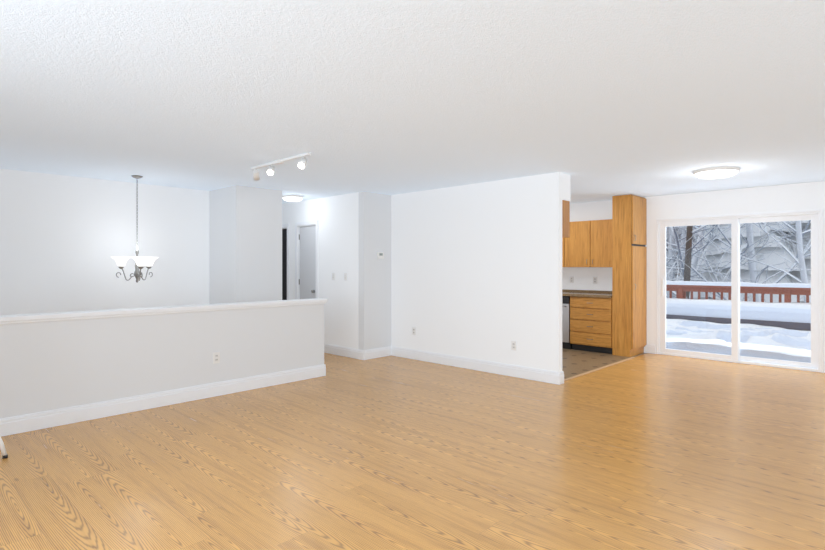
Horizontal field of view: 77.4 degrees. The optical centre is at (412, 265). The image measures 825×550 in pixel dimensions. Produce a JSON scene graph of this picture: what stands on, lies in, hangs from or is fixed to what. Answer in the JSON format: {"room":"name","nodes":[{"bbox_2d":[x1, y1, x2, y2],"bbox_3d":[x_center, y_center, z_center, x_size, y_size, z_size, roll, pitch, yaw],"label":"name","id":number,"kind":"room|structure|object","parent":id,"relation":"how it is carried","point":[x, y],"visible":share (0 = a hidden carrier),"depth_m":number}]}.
{"room":"empty living room","nodes":[
{"label":"empty living room","id":0,"kind":"room"},
{"bbox_2d":[0,169,208,314],"bbox_3d":[-4.633,0.140,5.725,0.120,2.440,4.800,0,0,44],"label":"wall","id":1,"kind":"structure","parent":0,"point":[64,239],"depth_m":6.37},
{"bbox_2d":[0,304,323,418],"bbox_3d":[-2.987,0.902,4.504,0.115,0.915,5.330,0,0,44],"label":"wall","id":2,"kind":"structure","parent":0,"point":[49,365],"depth_m":4.88},
{"bbox_2d":[0,298,326,324],"bbox_3d":[-2.977,0.436,4.515,0.175,0.062,5.360,0,0,44],"label":"trim","id":3,"kind":"structure","parent":2,"relation":"on","point":[42,317],"depth_m":4.89},
{"bbox_2d":[213,352,219,363],"bbox_3d":[-2.050,0.960,5.386,0.008,0.116,0.072,0,0,44],"label":"outlet","id":4,"kind":"object","parent":2,"relation":"attached to","point":[216,357],"visible":1,"depth_m":5.38},
{"bbox_2d":[209,185,281,303],"bbox_3d":[-3.381,0.140,8.339,3.550,2.440,0.700,0,0,44],"label":"wall","id":5,"kind":"structure","parent":0,"point":[245,243],"depth_m":7.10},
{"bbox_2d":[282,229,286,299],"bbox_3d":[-2.557,0.140,9.977,0.020,2.440,0.840,0,0,44],"label":"doorway","id":6,"kind":"structure","parent":0,"point":[284,264],"depth_m":10.02},
{"bbox_2d":[282,192,358,348],"bbox_3d":[-2.262,0.140,9.030,4.200,2.440,0.110,0,0,44],"label":"wall","id":7,"kind":"structure","parent":0,"point":[337,217],"depth_m":7.91},
{"bbox_2d":[282,220,317,299],"bbox_3d":[-2.090,0.316,8.855,1.726,2.088,0.124,0,0,44],"label":"door frame","id":8,"kind":"structure","parent":7,"relation":"attached to","point":[298,225],"depth_m":8.63},
{"bbox_2d":[300,226,315,298],"bbox_3d":[-1.723,0.350,8.460,0.079,2.000,0.490,0,0,-45],"label":"door","id":9,"kind":"structure","parent":7,"relation":"attached to","point":[308,262],"depth_m":8.45},
{"bbox_2d":[359,191,390,349],"bbox_3d":[0.463,0.140,8.742,0.120,2.440,3.480,0,0,44],"label":"wall","id":10,"kind":"structure","parent":0,"point":[374,275],"depth_m":7.60},
{"bbox_2d":[377,252,383,258],"bbox_3d":[-0.476,-0.158,7.665,0.026,0.095,0.125,0,0,44],"label":"thermostat","id":11,"kind":"object","parent":10,"relation":"attached to","point":[380,255],"visible":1,"depth_m":7.65},
{"bbox_2d":[0,353,824,549],"bbox_3d":[-0.277,1.410,5.112,12.500,0.100,9.970,0,0,44],"label":"floor","id":12,"kind":"structure","parent":0,"point":[648,451],"depth_m":3.51},
{"bbox_2d":[0,436,7,458],"bbox_3d":[-3.101,0.810,3.411,0.732,1.100,0.672,0,0,44],"label":"tripod","id":13,"kind":"object","parent":12,"relation":"on","point":[4,452],"visible":1,"depth_m":3.63},
{"bbox_2d":[564,357,634,380],"bbox_3d":[2.487,1.357,6.826,0.045,0.007,2.265,0,0,44],"label":"trim","id":14,"kind":"structure","parent":12,"relation":"on","point":[572,377],"depth_m":6.74},
{"bbox_2d":[0,0,824,203],"bbox_3d":[-0.318,-1.130,5.069,12.740,0.100,10.090,0,0,44],"label":"ceiling","id":15,"kind":"structure","parent":0,"point":[601,100],"depth_m":3.21},
{"bbox_2d":[112,175,158,281],"bbox_3d":[-3.273,-0.440,6.160,0.499,1.280,0.526,0,0,44],"label":"chandelier","id":16,"kind":"object","parent":15,"relation":"hanging from","point":[141,262],"visible":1,"depth_m":6.15},
{"bbox_2d":[251,153,310,180],"bbox_3d":[-1.375,-1.006,5.284,1.080,0.148,0.140,0,0,44],"label":"track light","id":17,"kind":"object","parent":15,"relation":"attached to","point":[301,165],"visible":1,"depth_m":5.29},
{"bbox_2d":[282,195,302,201],"bbox_3d":[-1.850,-1.040,7.945,0.324,0.080,0.324,0,0,44],"label":"light","id":18,"kind":"object","parent":15,"relation":"attached to","point":[293,198],"visible":1,"depth_m":7.84},
{"bbox_2d":[693,166,739,178],"bbox_3d":[3.421,-1.040,5.802,0.454,0.080,0.454,0,0,44],"label":"light","id":19,"kind":"object","parent":15,"relation":"attached to","point":[716,172],"visible":1,"depth_m":5.67},
{"bbox_2d":[391,172,561,371],"bbox_3d":[0.709,0.140,6.910,2.780,2.440,0.085,0,0,44],"label":"wall","id":20,"kind":"structure","parent":0,"point":[476,270],"depth_m":6.66},
{"bbox_2d":[0,343,824,436],"bbox_3d":[-0.318,1.289,5.069,12.500,0.142,9.850,0,0,44],"label":"baseboard","id":21,"kind":"structure","parent":20,"relation":"attached to","point":[41,420],"depth_m":5.55},
{"bbox_2d":[412,327,415,334],"bbox_3d":[0.021,0.950,7.508,0.072,0.116,0.008,0,0,44],"label":"outlet","id":22,"kind":"object","parent":20,"relation":"attached to","point":[413,330],"visible":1,"depth_m":7.50},
{"bbox_2d":[511,341,515,350],"bbox_3d":[1.244,0.980,6.327,0.072,0.116,0.008,0,0,44],"label":"outlet","id":23,"kind":"object","parent":20,"relation":"attached to","point":[513,345],"visible":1,"depth_m":6.33},
{"bbox_2d":[562,200,569,237],"bbox_3d":[1.480,-0.554,6.358,0.896,0.428,0.186,0,0,44],"label":"upper cabinet","id":24,"kind":"object","parent":20,"relation":"attached to","point":[565,219],"visible":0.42,"depth_m":6.06},
{"bbox_2d":[562,173,569,200],"bbox_3d":[0.808,-0.925,7.012,2.780,0.310,0.200,0,0,44],"label":"wall","id":25,"kind":"structure","parent":0,"point":[565,187],"depth_m":6.04},
{"bbox_2d":[562,348,645,378],"bbox_3d":[1.750,1.410,8.024,2.730,0.100,2.965,0,0,44],"label":"floor","id":26,"kind":"structure","parent":0,"point":[575,362],"depth_m":7.41},
{"bbox_2d":[562,296,571,348],"bbox_3d":[2.507,0.927,8.750,0.596,0.865,0.608,0,0,44],"label":"dishwasher","id":27,"kind":"object","parent":26,"relation":"on","point":[566,344],"visible":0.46,"depth_m":8.40},
{"bbox_2d":[570,297,611,353],"bbox_3d":[2.993,0.925,8.318,0.692,0.870,0.566,0,0,44],"label":"base cabinet","id":28,"kind":"object","parent":26,"relation":"on","point":[591,320],"depth_m":8.11},
{"bbox_2d":[562,293,611,296],"bbox_3d":[2.374,0.469,8.899,2.393,0.038,0.592,0,0,44],"label":"countertop","id":29,"kind":"structure","parent":28,"relation":"on","point":[563,294],"depth_m":8.20},
{"bbox_2d":[612,194,646,356],"bbox_3d":[3.370,0.146,7.954,0.338,2.428,0.566,0,0,44],"label":"pantry cabinet","id":30,"kind":"object","parent":26,"relation":"on","point":[629,276],"visible":1,"depth_m":7.79},
{"bbox_2d":[562,181,824,361],"bbox_3d":[3.144,0.140,8.655,12.500,2.440,0.120,0,0,44],"label":"wall","id":31,"kind":"structure","parent":0,"point":[797,196],"depth_m":7.69},
{"bbox_2d":[562,219,611,266],"bbox_3d":[2.999,-0.360,8.480,0.911,0.760,0.326,0,0,44],"label":"upper cabinet","id":32,"kind":"object","parent":31,"relation":"attached to","point":[587,244],"visible":0.4,"depth_m":8.37},
{"bbox_2d":[655,209,823,372],"bbox_3d":[4.529,0.317,7.295,2.044,2.087,0.140,0,0,44],"label":"sliding door","id":33,"kind":"structure","parent":31,"relation":"in","point":[816,218],"depth_m":7.24},
{"label":"outside","id":34,"kind":"structure","parent":0,"visible":0},
{"bbox_3d":[5.166,1.495,8.948,13.000,0.170,3.110,0,0,44],"label":"floor","id":35,"kind":"structure","parent":34,"visible":0},
{"bbox_2d":[666,319,810,362],"bbox_3d":[4.919,1.185,8.693,13.000,0.449,2.380,0,0,44],"label":"ground","id":36,"kind":"structure","parent":35,"relation":"on","point":[771,347],"depth_m":7.72},
{"bbox_2d":[666,314,810,330],"bbox_3d":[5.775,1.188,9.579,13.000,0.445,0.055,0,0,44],"label":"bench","id":37,"kind":"object","parent":35,"relation":"on","point":[760,322],"depth_m":9.22},
{"bbox_2d":[666,285,810,302],"bbox_3d":[6.190,0.899,10.009,13.000,1.022,0.150,0,0,44],"label":"deck railing","id":38,"kind":"object","parent":35,"relation":"on","point":[680,288],"depth_m":9.81},
{"bbox_2d":[666,281,810,287],"bbox_3d":[6.190,0.345,10.009,13.000,0.086,0.170,0,0,44],"label":"snow","id":39,"kind":"structure","parent":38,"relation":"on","point":[793,285],"depth_m":9.81},
{"bbox_3d":[25.355,1.490,26.256,90.000,4.850,51.000,0,0,44],"label":"ground","id":40,"kind":"structure","parent":0,"visible":0},
{"bbox_2d":[666,298,810,322],"bbox_3d":[5.984,0.815,9.795,13.000,0.330,0.595,0,0,44],"label":"snow","id":41,"kind":"structure","parent":40,"relation":"on","point":[798,318],"depth_m":9.38},
{"bbox_2d":[666,220,810,302],"bbox_3d":[17.034,-6.702,29.391,31.087,21.233,42.336,0,0,44],"label":"trees","id":42,"kind":"object","parent":40,"relation":"on","point":[756,253],"depth_m":13.70}
]}

